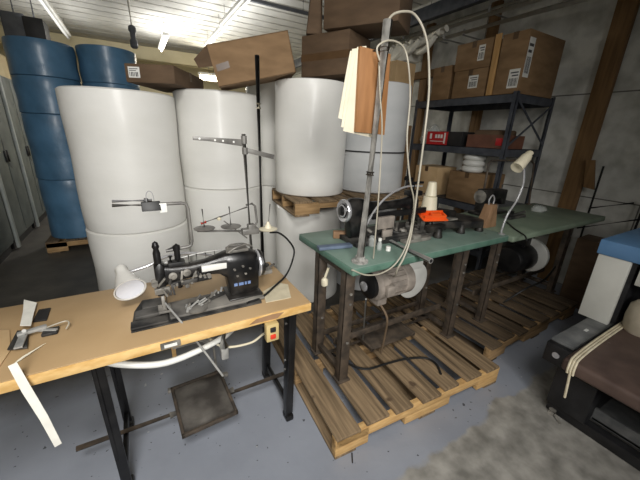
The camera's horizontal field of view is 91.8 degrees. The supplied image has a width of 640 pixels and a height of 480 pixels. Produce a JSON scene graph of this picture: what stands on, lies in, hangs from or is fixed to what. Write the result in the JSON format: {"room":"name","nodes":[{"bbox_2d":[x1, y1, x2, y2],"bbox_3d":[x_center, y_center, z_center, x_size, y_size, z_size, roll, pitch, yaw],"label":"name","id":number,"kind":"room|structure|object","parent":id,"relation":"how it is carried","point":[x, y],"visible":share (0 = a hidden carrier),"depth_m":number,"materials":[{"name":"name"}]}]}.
{"room":"textile factory","nodes":[
{"label":"textile factory","id":0,"kind":"room"},
{"bbox_2d":[0,43,245,96],"bbox_3d":[-4.703,-3.429,8.759,7.100,3.400,0.200,-9,22,-29],"label":"wall","id":1,"kind":"structure","parent":0,"point":[194,71],"depth_m":8.73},
{"bbox_2d":[0,25,213,69],"bbox_3d":[-3.974,-4.306,7.194,6.700,0.270,0.250,-9,22,-29],"label":"trim","id":2,"kind":"structure","parent":1,"relation":"attached to","point":[143,53],"depth_m":7.06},
{"bbox_2d":[0,0,433,58],"bbox_3d":[-1.208,-2.904,2.552,7.100,0.100,14.100,-9,22,-29],"label":"ceiling","id":3,"kind":"structure","parent":0,"point":[188,23],"depth_m":5.51,"materials":[{"name":"paint"}]},
{"bbox_2d":[0,0,25,35],"bbox_3d":[-4.218,-3.141,4.271,0.285,0.831,0.390,-9,22,-29],"label":"duct","id":4,"kind":"object","parent":3,"relation":"hanging from","point":[12,23],"visible":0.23,"depth_m":4.18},
{"bbox_2d":[21,0,50,39],"bbox_3d":[-3.870,-3.102,4.176,0.254,0.816,0.390,-9,22,-29],"label":"duct","id":5,"kind":"object","parent":3,"relation":"hanging from","point":[33,27],"visible":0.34,"depth_m":4.12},
{"bbox_2d":[38,0,70,38],"bbox_3d":[-4.201,-3.619,4.888,0.100,0.308,2.500,-9,22,-29],"label":"strip light","id":6,"kind":"object","parent":3,"relation":"hanging from","point":[46,4],"visible":0.99,"depth_m":4.85,"materials":[{"name":"paint"}]},
{"bbox_2d":[127,0,137,48],"bbox_3d":[-2.706,-3.171,4.426,0.100,0.764,0.100,-9,22,-29],"label":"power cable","id":7,"kind":"object","parent":3,"relation":"hanging from","point":[131,28],"visible":1,"depth_m":4.47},
{"bbox_2d":[158,20,168,51],"bbox_3d":[-3.011,-3.909,5.931,0.100,0.348,1.200,-9,22,-29],"label":"strip light","id":8,"kind":"object","parent":3,"relation":"hanging from","point":[165,36],"visible":1,"depth_m":5.78,"materials":[{"name":"paint"}]},
{"bbox_2d":[198,67,216,81],"bbox_3d":[-2.754,-4.311,7.654,0.500,0.690,0.160,-9,22,-29],"label":"lamp","id":9,"kind":"object","parent":3,"relation":"hanging from","point":[205,76],"visible":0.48,"depth_m":7.67,"materials":[{"name":"beige"}]},
{"bbox_2d":[203,14,224,45],"bbox_3d":[-1.947,-3.789,5.639,0.100,0.308,1.400,-9,22,-29],"label":"strip light","id":10,"kind":"object","parent":3,"relation":"hanging from","point":[218,31],"visible":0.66,"depth_m":5.49,"materials":[{"name":"paint"}]},
{"bbox_2d":[219,0,250,29],"bbox_3d":[-1.207,-3.320,4.360,0.100,0.308,1.500,-9,22,-29],"label":"strip light","id":11,"kind":"object","parent":3,"relation":"hanging from","point":[239,5],"visible":1,"depth_m":4.38,"materials":[{"name":"paint"}]},
{"bbox_2d":[250,0,323,19],"bbox_3d":[-0.333,-3.397,4.487,2.200,0.180,0.050,-9,22,-29],"label":"rail","id":12,"kind":"object","parent":3,"relation":"hanging from","point":[262,2],"visible":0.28,"depth_m":4.38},
{"bbox_2d":[0,216,639,479],"bbox_3d":[-1.333,0.309,3.657,7.100,0.100,14.100,-9,22,-29],"label":"floor","id":13,"kind":"structure","parent":0,"point":[504,429],"depth_m":1.65,"materials":[{"name":"paint"}]},
{"bbox_2d":[0,195,13,263],"bbox_3d":[-3.653,-0.647,2.868,0.665,2.050,1.020,-9,22,-29],"label":"storage cabinet","id":14,"kind":"object","parent":13,"relation":"on","point":[6,237],"visible":1,"depth_m":3.52,"materials":[{"name":"black metal"}]},
{"bbox_2d":[0,95,33,248],"bbox_3d":[-4.154,-0.927,3.700,0.665,2.000,0.900,-9,22,-29],"label":"storage cabinet","id":15,"kind":"object","parent":13,"relation":"on","point":[13,192],"visible":0.98,"depth_m":3.92,"materials":[{"name":"black metal"}]},
{"bbox_2d":[0,75,46,227],"bbox_3d":[-4.625,-1.237,4.471,0.665,2.050,0.890,-9,22,-29],"label":"storage cabinet","id":16,"kind":"object","parent":13,"relation":"on","point":[8,95],"visible":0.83,"depth_m":4.43,"materials":[{"name":"black metal"}]},
{"bbox_2d":[0,54,10,78],"bbox_3d":[-4.538,-2.343,4.080,0.490,0.300,0.652,-9,22,-29],"label":"carton","id":17,"kind":"object","parent":16,"relation":"on","point":[4,71],"visible":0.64,"depth_m":4.31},
{"bbox_2d":[45,235,87,253],"bbox_3d":[-2.857,-0.089,4.261,1.275,0.148,0.734,-9,22,-29],"label":"wooden pallet","id":18,"kind":"object","parent":13,"relation":"on","point":[54,245],"visible":0.2,"depth_m":3.74,"materials":[{"name":"brown wood"}]},
{"bbox_2d":[38,179,86,238],"bbox_3d":[-3.103,-0.446,3.937,0.605,0.710,0.605,-9,22,-29],"label":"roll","id":19,"kind":"object","parent":18,"relation":"on","point":[60,198],"visible":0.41,"depth_m":3.68,"materials":[{"name":"plastic"}]},
{"bbox_2d":[21,113,74,179],"bbox_3d":[-3.077,-1.116,3.707,0.605,0.710,0.605,-9,22,-29],"label":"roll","id":20,"kind":"object","parent":19,"relation":"on","point":[45,133],"visible":0.54,"depth_m":3.45,"materials":[{"name":"plastic"}]},
{"bbox_2d":[11,75,80,114],"bbox_3d":[-3.057,-1.627,3.531,0.605,0.370,0.605,-9,22,-29],"label":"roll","id":21,"kind":"object","parent":20,"relation":"on","point":[35,94],"visible":0.68,"depth_m":3.28,"materials":[{"name":"plastic"}]},
{"bbox_2d":[1,35,80,81],"bbox_3d":[-3.044,-1.967,3.414,0.605,0.350,0.605,-9,22,-29],"label":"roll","id":22,"kind":"object","parent":21,"relation":"on","point":[25,55],"visible":0.84,"depth_m":3.19,"materials":[{"name":"plastic"}]},
{"bbox_3d":[-2.613,-0.545,4.284,0.606,0.710,0.606,-9,22,-29],"label":"roll","id":23,"kind":"object","parent":18,"relation":"on","visible":0},
{"bbox_3d":[-2.586,-1.216,4.053,0.606,0.710,0.606,-9,22,-29],"label":"roll","id":24,"kind":"object","parent":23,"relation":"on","visible":0},
{"bbox_2d":[82,82,139,89],"bbox_3d":[-2.566,-1.727,3.877,0.606,0.370,0.606,-9,22,-29],"label":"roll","id":25,"kind":"object","parent":24,"relation":"on","point":[97,84],"visible":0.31,"depth_m":3.58,"materials":[{"name":"plastic"}]},
{"bbox_2d":[75,44,139,87],"bbox_3d":[-2.553,-2.081,3.756,0.606,0.380,0.606,-9,22,-29],"label":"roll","id":26,"kind":"object","parent":25,"relation":"on","point":[97,63],"visible":0.77,"depth_m":3.52,"materials":[{"name":"plastic"}]},
{"bbox_2d":[85,218,190,290],"bbox_3d":[-1.468,0.207,2.619,0.709,0.755,0.709,-9,22,-29],"label":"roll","id":27,"kind":"object","parent":13,"relation":"on","point":[108,251],"visible":0.2,"depth_m":2.26,"materials":[{"name":"plastic"}]},
{"bbox_2d":[55,86,185,234],"bbox_3d":[-1.437,-0.597,2.342,0.709,0.945,0.709,-9,22,-29],"label":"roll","id":28,"kind":"object","parent":27,"relation":"on","point":[123,143],"visible":0.98,"depth_m":2.07,"materials":[{"name":"plastic"}]},
{"bbox_2d":[0,262,310,479],"bbox_3d":[-0.733,0.651,1.377,1.335,0.780,0.574,-9,22,-29],"label":"table","id":29,"kind":"object","parent":13,"relation":"on","point":[98,334],"visible":0.87,"depth_m":1.23,"materials":[{"name":"wood"}]},
{"bbox_2d":[0,330,10,365],"bbox_3d":[-1.145,0.360,0.971,0.285,0.004,0.400,-9,22,-29],"label":"cardboard sheet","id":30,"kind":"object","parent":29,"relation":"on","point":[4,334],"visible":1,"depth_m":1.02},
{"bbox_2d":[8,362,61,446],"bbox_3d":[-0.839,0.492,0.914,0.090,0.296,0.018,6,19,11],"label":"tape","id":31,"kind":"object","parent":29,"relation":"hanging from","point":[25,387],"visible":1,"depth_m":0.91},
{"bbox_2d":[7,300,69,362],"bbox_3d":[-1.014,0.287,1.134,0.159,0.044,0.472,-11,23,-34],"label":"folder","id":32,"kind":"object","parent":29,"relation":"on","point":[20,340],"visible":1,"depth_m":1.09,"materials":[{"name":"grey metal"}]},
{"bbox_2d":[113,252,212,300],"bbox_3d":[-0.593,0.151,1.383,0.566,0.171,0.152,-13,24,-37],"label":"gooseneck lamp","id":33,"kind":"object","parent":29,"relation":"on","point":[128,286],"visible":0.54,"depth_m":1.22,"materials":[{"name":"silver metal"}]},
{"bbox_2d":[107,331,233,368],"bbox_3d":[-0.576,0.413,1.198,0.518,0.104,0.139,-9,22,-29],"label":"hose","id":34,"kind":"object","parent":29,"relation":"hanging from","point":[162,363],"visible":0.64,"depth_m":1.14,"materials":[{"name":"white plastic"}]},
{"bbox_2d":[131,241,265,376],"bbox_3d":[-0.465,0.239,1.239,0.523,0.505,0.335,-5,20,-20],"label":"sewing machine","id":35,"kind":"object","parent":29,"relation":"on","point":[241,266],"visible":1,"depth_m":1.25,"materials":[{"name":"black metal"}]},
{"bbox_2d":[112,198,193,252],"bbox_3d":[-0.605,-0.049,1.144,0.247,0.213,0.042,-6,21,-23],"label":"rod","id":36,"kind":"object","parent":35,"relation":"attached to","point":[170,249],"visible":0.82,"depth_m":1.17,"materials":[{"name":"metal"}]},
{"bbox_2d":[141,191,166,212],"bbox_3d":[-0.600,-0.137,1.118,0.081,0.080,0.029,-9,22,-29],"label":"binder clip","id":37,"kind":"object","parent":36,"relation":"attached to","point":[153,205],"visible":1,"depth_m":1.11,"materials":[{"name":"silver metal"}]},
{"bbox_2d":[246,231,294,303],"bbox_3d":[-0.227,0.102,1.502,0.120,0.200,0.495,4,19,6],"label":"power cable","id":38,"kind":"object","parent":35,"relation":"attached to","point":[284,236],"visible":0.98,"depth_m":1.59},
{"bbox_2d":[193,134,276,248],"bbox_3d":[-0.400,-0.150,1.492,0.407,0.685,0.096,-9,22,-29],"label":"stand","id":39,"kind":"object","parent":29,"relation":"on","point":[251,228],"visible":0.96,"depth_m":1.47,"materials":[{"name":"metal"}]},
{"bbox_2d":[208,320,278,347],"bbox_3d":[-0.317,0.404,1.282,0.262,0.143,0.146,-9,22,-29],"label":"switch","id":40,"kind":"object","parent":29,"relation":"attached to","point":[271,329],"depth_m":1.26,"materials":[{"name":"beige plastic"}]},
{"bbox_2d":[255,55,268,266],"bbox_3d":[-0.295,-0.337,1.536,0.070,1.017,0.070,-9,22,-29],"label":"pole","id":41,"kind":"object","parent":29,"relation":"on","point":[257,64],"visible":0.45,"depth_m":1.47,"materials":[{"name":"black metal"}]},
{"bbox_2d":[263,283,290,302],"bbox_3d":[-0.199,0.238,1.433,0.126,0.002,0.174,-4,20,-17],"label":"paper scrap","id":42,"kind":"object","parent":29,"relation":"on","point":[281,291],"visible":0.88,"depth_m":1.41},
{"bbox_2d":[184,185,260,260],"bbox_3d":[-0.886,-0.028,2.958,0.685,1.020,0.685,-9,22,-29],"label":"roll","id":43,"kind":"object","parent":13,"relation":"on","point":[214,203],"visible":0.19,"depth_m":2.60,"materials":[{"name":"plastic"}]},
{"bbox_2d":[172,89,261,189],"bbox_3d":[-0.854,-0.857,2.673,0.685,0.735,0.685,-9,22,-29],"label":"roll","id":44,"kind":"object","parent":43,"relation":"on","point":[208,165],"visible":0.91,"depth_m":2.40,"materials":[{"name":"plastic"}]},
{"bbox_2d":[124,63,203,92],"bbox_3d":[-1.140,-1.205,2.341,0.327,0.115,0.582,2,19,-1],"label":"cardboard box","id":45,"kind":"object","parent":44,"relation":"on","point":[164,78],"visible":0.96,"depth_m":2.08,"materials":[{"name":"cardboard"}]},
{"bbox_2d":[194,30,295,90],"bbox_3d":[-0.543,-1.312,2.291,0.698,0.392,0.348,-1,19,-11],"label":"cardboard box","id":46,"kind":"object","parent":44,"relation":"on","point":[232,61],"visible":0.85,"depth_m":2.14,"materials":[{"name":"cardboard"}]},
{"bbox_2d":[262,185,276,268],"bbox_3d":[-0.467,-0.207,3.636,0.685,0.950,0.685,-9,22,-29],"label":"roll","id":47,"kind":"object","parent":13,"relation":"on","point":[269,238],"visible":0.08,"depth_m":3.29,"materials":[{"name":"plastic"}]},
{"bbox_2d":[246,81,275,185],"bbox_3d":[-0.431,-1.115,3.324,0.685,0.970,0.685,-9,22,-29],"label":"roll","id":48,"kind":"object","parent":47,"relation":"on","point":[267,90],"visible":0.2,"depth_m":2.99,"materials":[{"name":"plastic"}]},
{"bbox_2d":[276,200,339,302],"bbox_3d":[-0.117,0.077,2.987,0.606,0.860,0.606,-9,22,-29],"label":"barrel","id":49,"kind":"object","parent":13,"relation":"on","point":[301,274],"visible":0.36,"depth_m":2.72,"materials":[{"name":"plastic"}]},
{"bbox_2d":[337,209,396,290],"bbox_3d":[0.455,0.011,3.245,0.605,0.860,0.605,-9,22,-29],"label":"barrel","id":50,"kind":"object","parent":13,"relation":"on","point":[357,286],"visible":0.02,"depth_m":3.06,"materials":[{"name":"plastic"}]},
{"bbox_2d":[272,188,424,216],"bbox_3d":[0.275,-0.399,2.911,1.307,0.122,0.683,-6,21,-23],"label":"wooden pallet","id":51,"kind":"object","parent":50,"relation":"on","point":[297,206],"visible":0.38,"depth_m":2.56,"materials":[{"name":"brown wood"}]},
{"bbox_2d":[275,78,346,196],"bbox_3d":[-0.081,-0.861,2.664,0.610,0.875,0.610,-9,22,-29],"label":"barrel","id":52,"kind":"object","parent":51,"relation":"on","point":[310,138],"visible":0.93,"depth_m":2.42,"materials":[{"name":"plastic"}]},
{"bbox_2d":[301,28,370,81],"bbox_3d":[0.125,-1.446,2.479,0.431,0.289,0.342,14,22,31],"label":"cardboard box","id":53,"kind":"object","parent":52,"relation":"on","point":[325,55],"visible":0.66,"depth_m":2.34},
{"bbox_2d":[306,0,321,35],"bbox_3d":[-0.037,-1.793,2.342,0.120,0.440,0.217,2,19,0],"label":"cardboard box","id":54,"kind":"object","parent":53,"relation":"on","point":[314,22],"visible":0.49,"depth_m":2.33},
{"bbox_2d":[323,0,412,38],"bbox_3d":[0.350,-1.722,2.207,0.549,0.420,0.340,11,21,25],"label":"cardboard box","id":55,"kind":"object","parent":53,"relation":"on","point":[364,17],"visible":0.78,"depth_m":2.14,"materials":[{"name":"cardboard"}]},
{"bbox_2d":[343,81,411,193],"bbox_3d":[0.492,-0.946,2.916,0.636,0.915,0.636,-9,22,-29],"label":"barrel","id":56,"kind":"object","parent":51,"relation":"on","point":[357,150],"visible":0.48,"depth_m":2.70,"materials":[{"name":"plastic"}]},
{"bbox_2d":[271,295,499,459],"bbox_3d":[0.375,0.764,2.158,1.190,0.140,1.060,-7,21,-26],"label":"wooden pallet","id":57,"kind":"object","parent":13,"relation":"on","point":[410,396],"visible":0.75,"depth_m":1.85,"materials":[{"name":"brown wood"}]},
{"bbox_2d":[332,352,441,374],"bbox_3d":[0.396,0.762,1.928,0.679,0.014,0.148,3,19,2],"label":"cable","id":58,"kind":"object","parent":57,"relation":"on","point":[333,354],"visible":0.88,"depth_m":1.92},
{"bbox_2d":[299,219,508,384],"bbox_3d":[0.538,0.308,2.118,1.320,0.760,0.590,-9,22,-29],"label":"table","id":59,"kind":"object","parent":57,"relation":"on","point":[411,279],"depth_m":1.87,"materials":[{"name":"brown paint"}]},
{"bbox_2d":[351,18,392,264],"bbox_3d":[0.222,-0.380,1.383,0.092,1.038,0.084,4,19,6],"label":"stand","id":60,"kind":"object","parent":59,"relation":"on","point":[359,259],"visible":1,"depth_m":1.37,"materials":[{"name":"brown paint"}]},
{"bbox_2d":[338,51,351,118],"bbox_3d":[0.151,-0.643,1.315,0.157,0.310,0.006,-9,22,-29],"label":"paper pattern","id":61,"kind":"object","parent":60,"relation":"hanging from","point":[340,115],"visible":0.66,"depth_m":1.29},
{"bbox_2d":[341,48,356,127],"bbox_3d":[0.166,-0.631,1.324,0.159,0.342,0.006,-9,22,-29],"label":"paper pattern","id":62,"kind":"object","parent":60,"relation":"hanging from","point":[353,53],"visible":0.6,"depth_m":1.29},
{"bbox_2d":[343,46,371,137],"bbox_3d":[0.179,-0.627,1.328,0.166,0.357,0.006,-9,22,-29],"label":"paper pattern","id":63,"kind":"object","parent":60,"relation":"hanging from","point":[350,111],"visible":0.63,"depth_m":1.32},
{"bbox_2d":[354,46,390,134],"bbox_3d":[0.234,-0.632,1.327,0.170,0.342,0.049,-9,22,-29],"label":"board","id":64,"kind":"object","parent":60,"relation":"hanging from","point":[367,63],"visible":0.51,"depth_m":1.32,"materials":[{"name":"orange wood"}]},
{"bbox_2d":[373,62,382,258],"bbox_3d":[0.258,-0.310,1.413,0.094,0.875,0.016,-13,24,-38],"label":"cable","id":65,"kind":"object","parent":60,"relation":"attached to","point":[378,62],"visible":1,"depth_m":1.39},
{"bbox_2d":[351,39,414,276],"bbox_3d":[0.314,-0.308,1.420,0.359,1.049,0.080,-7,21,-24],"label":"air hose","id":66,"kind":"object","parent":60,"relation":"attached to","point":[388,40],"visible":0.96,"depth_m":1.41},
{"bbox_2d":[389,10,429,276],"bbox_3d":[0.398,-0.334,1.480,0.142,1.267,0.305,19,25,39],"label":"air hose","id":67,"kind":"object","parent":60,"relation":"attached to","point":[400,11],"visible":1,"depth_m":1.42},
{"bbox_2d":[337,172,483,247],"bbox_3d":[0.598,-0.227,1.958,1.088,0.400,0.339,-9,22,-29],"label":"sewing machine","id":68,"kind":"object","parent":59,"relation":"on","point":[349,211],"visible":0.84,"depth_m":1.85,"materials":[{"name":"black metal"}]},
{"bbox_2d":[421,195,436,209],"bbox_3d":[0.730,-0.246,2.068,0.106,0.100,0.106,-9,22,-29],"label":"thread cone","id":69,"kind":"object","parent":68,"relation":"on","point":[430,202],"visible":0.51,"depth_m":2.03,"materials":[{"name":"beige plastic"}]},
{"bbox_2d":[425,181,436,196],"bbox_3d":[0.734,-0.337,2.036,0.074,0.092,0.074,-9,22,-29],"label":"thread cone","id":70,"kind":"object","parent":69,"relation":"on","point":[431,190],"visible":1,"depth_m":2.01,"materials":[{"name":"beige plastic"}]},
{"bbox_2d":[418,210,447,221],"bbox_3d":[0.712,-0.156,1.956,0.170,0.055,0.092,-2,19,-12],"label":"tray","id":71,"kind":"object","parent":68,"relation":"on","point":[430,215],"visible":0.93,"depth_m":1.94,"materials":[{"name":"plastic"}]},
{"bbox_2d":[389,240,432,263],"bbox_3d":[0.456,0.031,1.760,0.029,0.029,0.484,-7,21,-24],"label":"tube","id":72,"kind":"object","parent":59,"relation":"on","point":[424,257],"visible":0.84,"depth_m":1.62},
{"bbox_2d":[498,150,533,234],"bbox_3d":[1.281,-0.302,2.038,0.155,0.554,0.076,-9,22,-29],"label":"work lamp","id":73,"kind":"object","parent":59,"relation":"on","point":[519,165],"visible":0.99,"depth_m":1.96,"materials":[{"name":"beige metal"}]},
{"bbox_2d":[401,91,555,269],"bbox_3d":[1.781,-0.701,3.841,0.690,1.920,1.272,-9,22,-29],"label":"shelving unit","id":74,"kind":"object","parent":13,"relation":"on","point":[513,101],"visible":0.55,"depth_m":3.38,"materials":[{"name":"metal"}]},
{"bbox_2d":[414,164,456,194],"bbox_3d":[1.490,-0.793,4.042,0.342,0.340,0.360,-9,22,-29],"label":"cardboard box","id":75,"kind":"object","parent":74,"relation":"on","point":[440,174],"visible":0.65,"depth_m":3.90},
{"bbox_2d":[430,65,454,100],"bbox_3d":[1.587,-1.855,3.723,0.402,0.360,0.260,-9,22,-29],"label":"cardboard box","id":76,"kind":"object","parent":74,"relation":"on","point":[443,78],"visible":0.34,"depth_m":3.60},
{"bbox_2d":[426,131,474,145],"bbox_3d":[1.618,-1.218,3.731,0.404,0.154,0.500,-9,22,-29],"label":"carton","id":77,"kind":"object","parent":74,"relation":"on","point":[447,138],"visible":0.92,"depth_m":3.59,"materials":[{"name":"cardboard"}]},
{"bbox_2d":[430,133,445,143],"bbox_3d":[1.401,-1.219,3.704,0.002,0.120,0.230,-9,22,-29],"label":"print","id":78,"kind":"object","parent":77,"relation":"attached to","point":[435,138],"depth_m":3.70,"materials":[{"name":"paper"}]},
{"bbox_2d":[451,67,496,98],"bbox_3d":[1.770,-1.686,3.393,0.443,0.270,0.400,-9,22,-29],"label":"cardboard box","id":79,"kind":"object","parent":74,"relation":"on","point":[473,82],"visible":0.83,"depth_m":3.27,"materials":[{"name":"cardboard"}]},
{"bbox_2d":[454,36,502,71],"bbox_3d":[1.774,-1.941,3.315,0.443,0.260,0.420,-9,22,-29],"label":"cardboard box","id":80,"kind":"object","parent":79,"relation":"on","point":[477,54],"visible":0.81,"depth_m":3.19,"materials":[{"name":"cardboard"}]},
{"bbox_2d":[446,170,504,204],"bbox_3d":[1.776,-0.615,3.571,0.342,0.330,0.460,-9,22,-29],"label":"cardboard box","id":81,"kind":"object","parent":74,"relation":"on","point":[462,186],"visible":0.55,"depth_m":3.47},
{"bbox_2d":[461,165,483,172],"bbox_3d":[1.725,-0.804,3.507,0.236,0.063,0.236,-9,22,-29],"label":"ring","id":82,"kind":"object","parent":81,"relation":"on","point":[463,168],"visible":0.78,"depth_m":3.42,"materials":[{"name":"white plastic"}]},
{"bbox_2d":[462,160,484,166],"bbox_3d":[1.728,-0.865,3.486,0.236,0.063,0.236,-9,22,-29],"label":"ring","id":83,"kind":"object","parent":82,"relation":"on","point":[471,163],"visible":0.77,"depth_m":3.40,"materials":[{"name":"white plastic"}]},
{"bbox_2d":[485,33,502,95],"bbox_3d":[1.698,-1.706,3.027,0.022,0.540,0.077,-9,22,-29],"label":"wooden stick","id":84,"kind":"object","parent":74,"relation":"on","point":[498,40],"visible":1,"depth_m":3.02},
{"bbox_2d":[466,130,524,148],"bbox_3d":[1.858,-1.071,3.293,0.345,0.179,0.420,-9,22,-29],"label":"bin","id":85,"kind":"object","parent":74,"relation":"on","point":[481,138],"visible":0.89,"depth_m":3.19,"materials":[{"name":"brown cardboard"}]},
{"bbox_2d":[492,28,565,98],"bbox_3d":[2.047,-1.688,3.045,0.623,0.520,0.252,-9,22,-29],"label":"cardboard box","id":86,"kind":"object","parent":74,"relation":"on","point":[529,59],"visible":0.98,"depth_m":2.91,"materials":[{"name":"cardboard"}]},
{"bbox_2d":[508,71,518,85],"bbox_3d":[1.804,-1.502,2.892,0.005,0.120,0.077,-9,22,-29],"label":"label","id":87,"kind":"object","parent":86,"relation":"attached to","point":[513,76],"depth_m":2.89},
{"bbox_2d":[524,43,533,73],"bbox_3d":[1.895,-1.648,2.816,0.068,0.240,0.005,-9,22,-29],"label":"label","id":88,"kind":"object","parent":86,"relation":"attached to","point":[530,49],"depth_m":2.81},
{"bbox_2d":[400,268,578,360],"bbox_3d":[1.513,0.585,2.809,1.320,0.140,0.884,-9,22,-30],"label":"wooden pallet","id":89,"kind":"object","parent":13,"relation":"on","point":[554,306],"visible":0.7,"depth_m":2.61,"materials":[{"name":"brown wood"}]},
{"bbox_2d":[443,203,605,322],"bbox_3d":[1.760,0.141,2.781,1.440,0.735,0.605,-9,22,-29],"label":"table","id":90,"kind":"object","parent":89,"relation":"on","point":[540,219],"visible":0.79,"depth_m":2.57,"materials":[{"name":"brown paint"}]},
{"bbox_2d":[468,184,507,215],"bbox_3d":[1.470,-0.351,2.673,0.360,0.245,0.140,-9,22,-29],"label":"sewing machine","id":91,"kind":"object","parent":90,"relation":"on","point":[481,196],"visible":0.82,"depth_m":2.62,"materials":[{"name":"black metal"}]},
{"bbox_2d":[479,195,496,227],"bbox_3d":[1.232,-0.214,2.260,0.133,0.235,0.080,-9,22,-29],"label":"paper bag","id":92,"kind":"object","parent":90,"relation":"on","point":[488,213],"visible":0.98,"depth_m":2.24,"materials":[{"name":"brown paper"}]},
{"bbox_2d":[483,159,534,204],"bbox_3d":[1.784,-0.520,2.887,0.847,0.452,0.050,-9,22,-29],"label":"wire frame","id":93,"kind":"object","parent":90,"relation":"on","point":[492,160],"visible":0.65,"depth_m":2.75,"materials":[{"name":"brown paint"}]},
{"bbox_2d":[502,210,525,219],"bbox_3d":[1.621,-0.215,2.570,0.230,0.065,0.079,-9,22,-29],"label":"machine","id":94,"kind":"object","parent":90,"relation":"on","point":[512,215],"visible":0.94,"depth_m":2.54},
{"bbox_2d":[559,234,603,308],"bbox_3d":[2.555,0.321,2.891,0.262,0.660,0.340,-10,22,-32],"label":"cardboard box","id":95,"kind":"object","parent":13,"relation":"on","point":[584,257],"visible":0.34,"depth_m":2.87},
{"bbox_2d":[542,317,639,470],"bbox_3d":[1.926,0.949,1.335,0.865,0.456,1.545,-9,22,-29],"label":"bench","id":96,"kind":"object","parent":13,"relation":"on","point":[604,387],"visible":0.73,"depth_m":1.65,"materials":[{"name":"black metal"}]},
{"bbox_2d":[563,321,623,397],"bbox_3d":[1.594,0.647,1.775,0.825,0.222,0.047,-9,22,-30],"label":"bundle","id":97,"kind":"object","parent":96,"relation":"on","point":[572,365],"visible":0.93,"depth_m":1.62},
{"bbox_2d":[578,228,639,324],"bbox_3d":[2.278,0.387,1.562,0.650,0.508,1.305,-9,22,-29],"label":"box","id":98,"kind":"object","parent":96,"relation":"on","point":[614,282],"visible":0.98,"depth_m":1.86,"materials":[{"name":"cardboard"}]},
{"bbox_2d":[591,397,639,449],"bbox_3d":[1.962,1.071,1.361,0.490,0.075,1.080,-9,22,-29],"label":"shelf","id":99,"kind":"object","parent":96,"relation":"attached to","point":[620,419],"depth_m":1.66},
{"bbox_2d":[622,299,639,336],"bbox_3d":[1.872,0.448,1.783,0.172,0.196,0.172,-9,22,-29],"label":"barrel","id":100,"kind":"object","parent":96,"relation":"on","point":[631,319],"visible":1,"depth_m":1.78,"materials":[{"name":"beige"}]},
{"bbox_2d":[577,160,639,236],"bbox_3d":[2.694,-0.072,3.013,0.062,1.337,0.530,-10,22,-31],"label":"metal rack","id":101,"kind":"object","parent":13,"relation":"on","point":[590,167],"visible":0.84,"depth_m":2.99,"materials":[{"name":"black metal"}]},
{"bbox_3d":[0.875,-0.345,4.423,0.382,0.800,0.360,-10,22,-31],"label":"cardboard box","id":102,"kind":"object","parent":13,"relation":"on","visible":0},
{"bbox_2d":[401,126,411,186],"bbox_3d":[0.910,-1.107,4.152,0.382,0.815,0.360,-9,22,-29],"label":"cardboard box","id":103,"kind":"object","parent":102,"relation":"on","point":[409,127],"visible":0.08,"depth_m":4.08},
{"bbox_2d":[389,60,415,108],"bbox_3d":[0.923,-1.835,3.929,0.342,0.700,0.340,-11,23,-34],"label":"cardboard box","id":104,"kind":"object","parent":103,"relation":"on","point":[398,72],"visible":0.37,"depth_m":3.69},
{"bbox_2d":[294,0,488,68],"bbox_3d":[0.607,-3.371,5.256,0.080,0.160,8.000,-9,22,-29],"label":"trim","id":105,"kind":"structure","parent":0,"point":[441,8],"depth_m":3.81,"materials":[{"name":"metal"}]},
{"bbox_2d":[292,0,639,283],"bbox_3d":[1.728,-1.795,4.738,0.200,3.400,14.100,-9,22,-29],"label":"wall","id":106,"kind":"structure","parent":0,"point":[584,27],"depth_m":3.16,"materials":[{"name":"concrete"}]},
{"bbox_2d":[389,25,448,63],"bbox_3d":[1.237,-2.700,4.535,0.608,0.287,1.813,-9,22,-29],"label":"cable bundle","id":107,"kind":"object","parent":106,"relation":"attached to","point":[397,52],"visible":0.71,"depth_m":4.11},
{"bbox_2d":[403,23,436,219],"bbox_3d":[1.526,-1.638,4.875,0.060,3.000,0.130,-9,22,-29],"label":"trim","id":108,"kind":"structure","parent":106,"relation":"attached to","point":[423,84],"depth_m":4.74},
{"bbox_2d":[414,69,433,79],"bbox_3d":[1.262,-2.588,4.991,0.040,0.100,2.550,-9,22,-29],"label":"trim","id":109,"kind":"structure","parent":106,"relation":"attached to","point":[422,74],"depth_m":4.54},
{"bbox_2d":[380,0,522,45],"bbox_3d":[2.147,-2.458,3.216,0.354,0.067,4.400,-9,22,-29],"label":"conduit pipe","id":110,"kind":"object","parent":106,"relation":"attached to","point":[489,9],"visible":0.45,"depth_m":3.70,"materials":[{"name":"grey metal"}]},
{"bbox_2d":[372,0,542,49],"bbox_3d":[1.847,-2.524,3.622,0.470,0.092,5.400,-9,22,-29],"label":"conduit pipe","id":111,"kind":"object","parent":106,"relation":"attached to","point":[526,2],"visible":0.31,"depth_m":3.44,"materials":[{"name":"grey metal"}]},
{"bbox_2d":[454,0,503,212],"bbox_3d":[2.008,-1.346,4.080,0.060,3.000,0.120,-9,22,-29],"label":"trim","id":112,"kind":"structure","parent":106,"relation":"attached to","point":[476,116],"depth_m":3.74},
{"bbox_2d":[421,0,588,46],"bbox_3d":[2.018,-2.382,3.472,0.354,0.067,4.900,-9,22,-29],"label":"conduit pipe","id":113,"kind":"object","parent":106,"relation":"attached to","point":[462,34],"visible":0.31,"depth_m":3.31,"materials":[{"name":"grey metal"}]},
{"bbox_2d":[436,0,580,44],"bbox_3d":[1.937,-2.323,3.444,0.536,0.054,4.900,-9,22,-29],"label":"conduit pipe","id":114,"kind":"object","parent":106,"relation":"attached to","point":[567,1],"visible":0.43,"depth_m":3.07,"materials":[{"name":"grey metal"}]},
{"bbox_2d":[537,0,639,280],"bbox_3d":[2.628,-0.969,3.055,0.060,3.000,0.150,-9,22,-29],"label":"wooden beam","id":115,"kind":"structure","parent":106,"relation":"attached to","point":[625,13],"depth_m":2.94,"materials":[{"name":"wood"}]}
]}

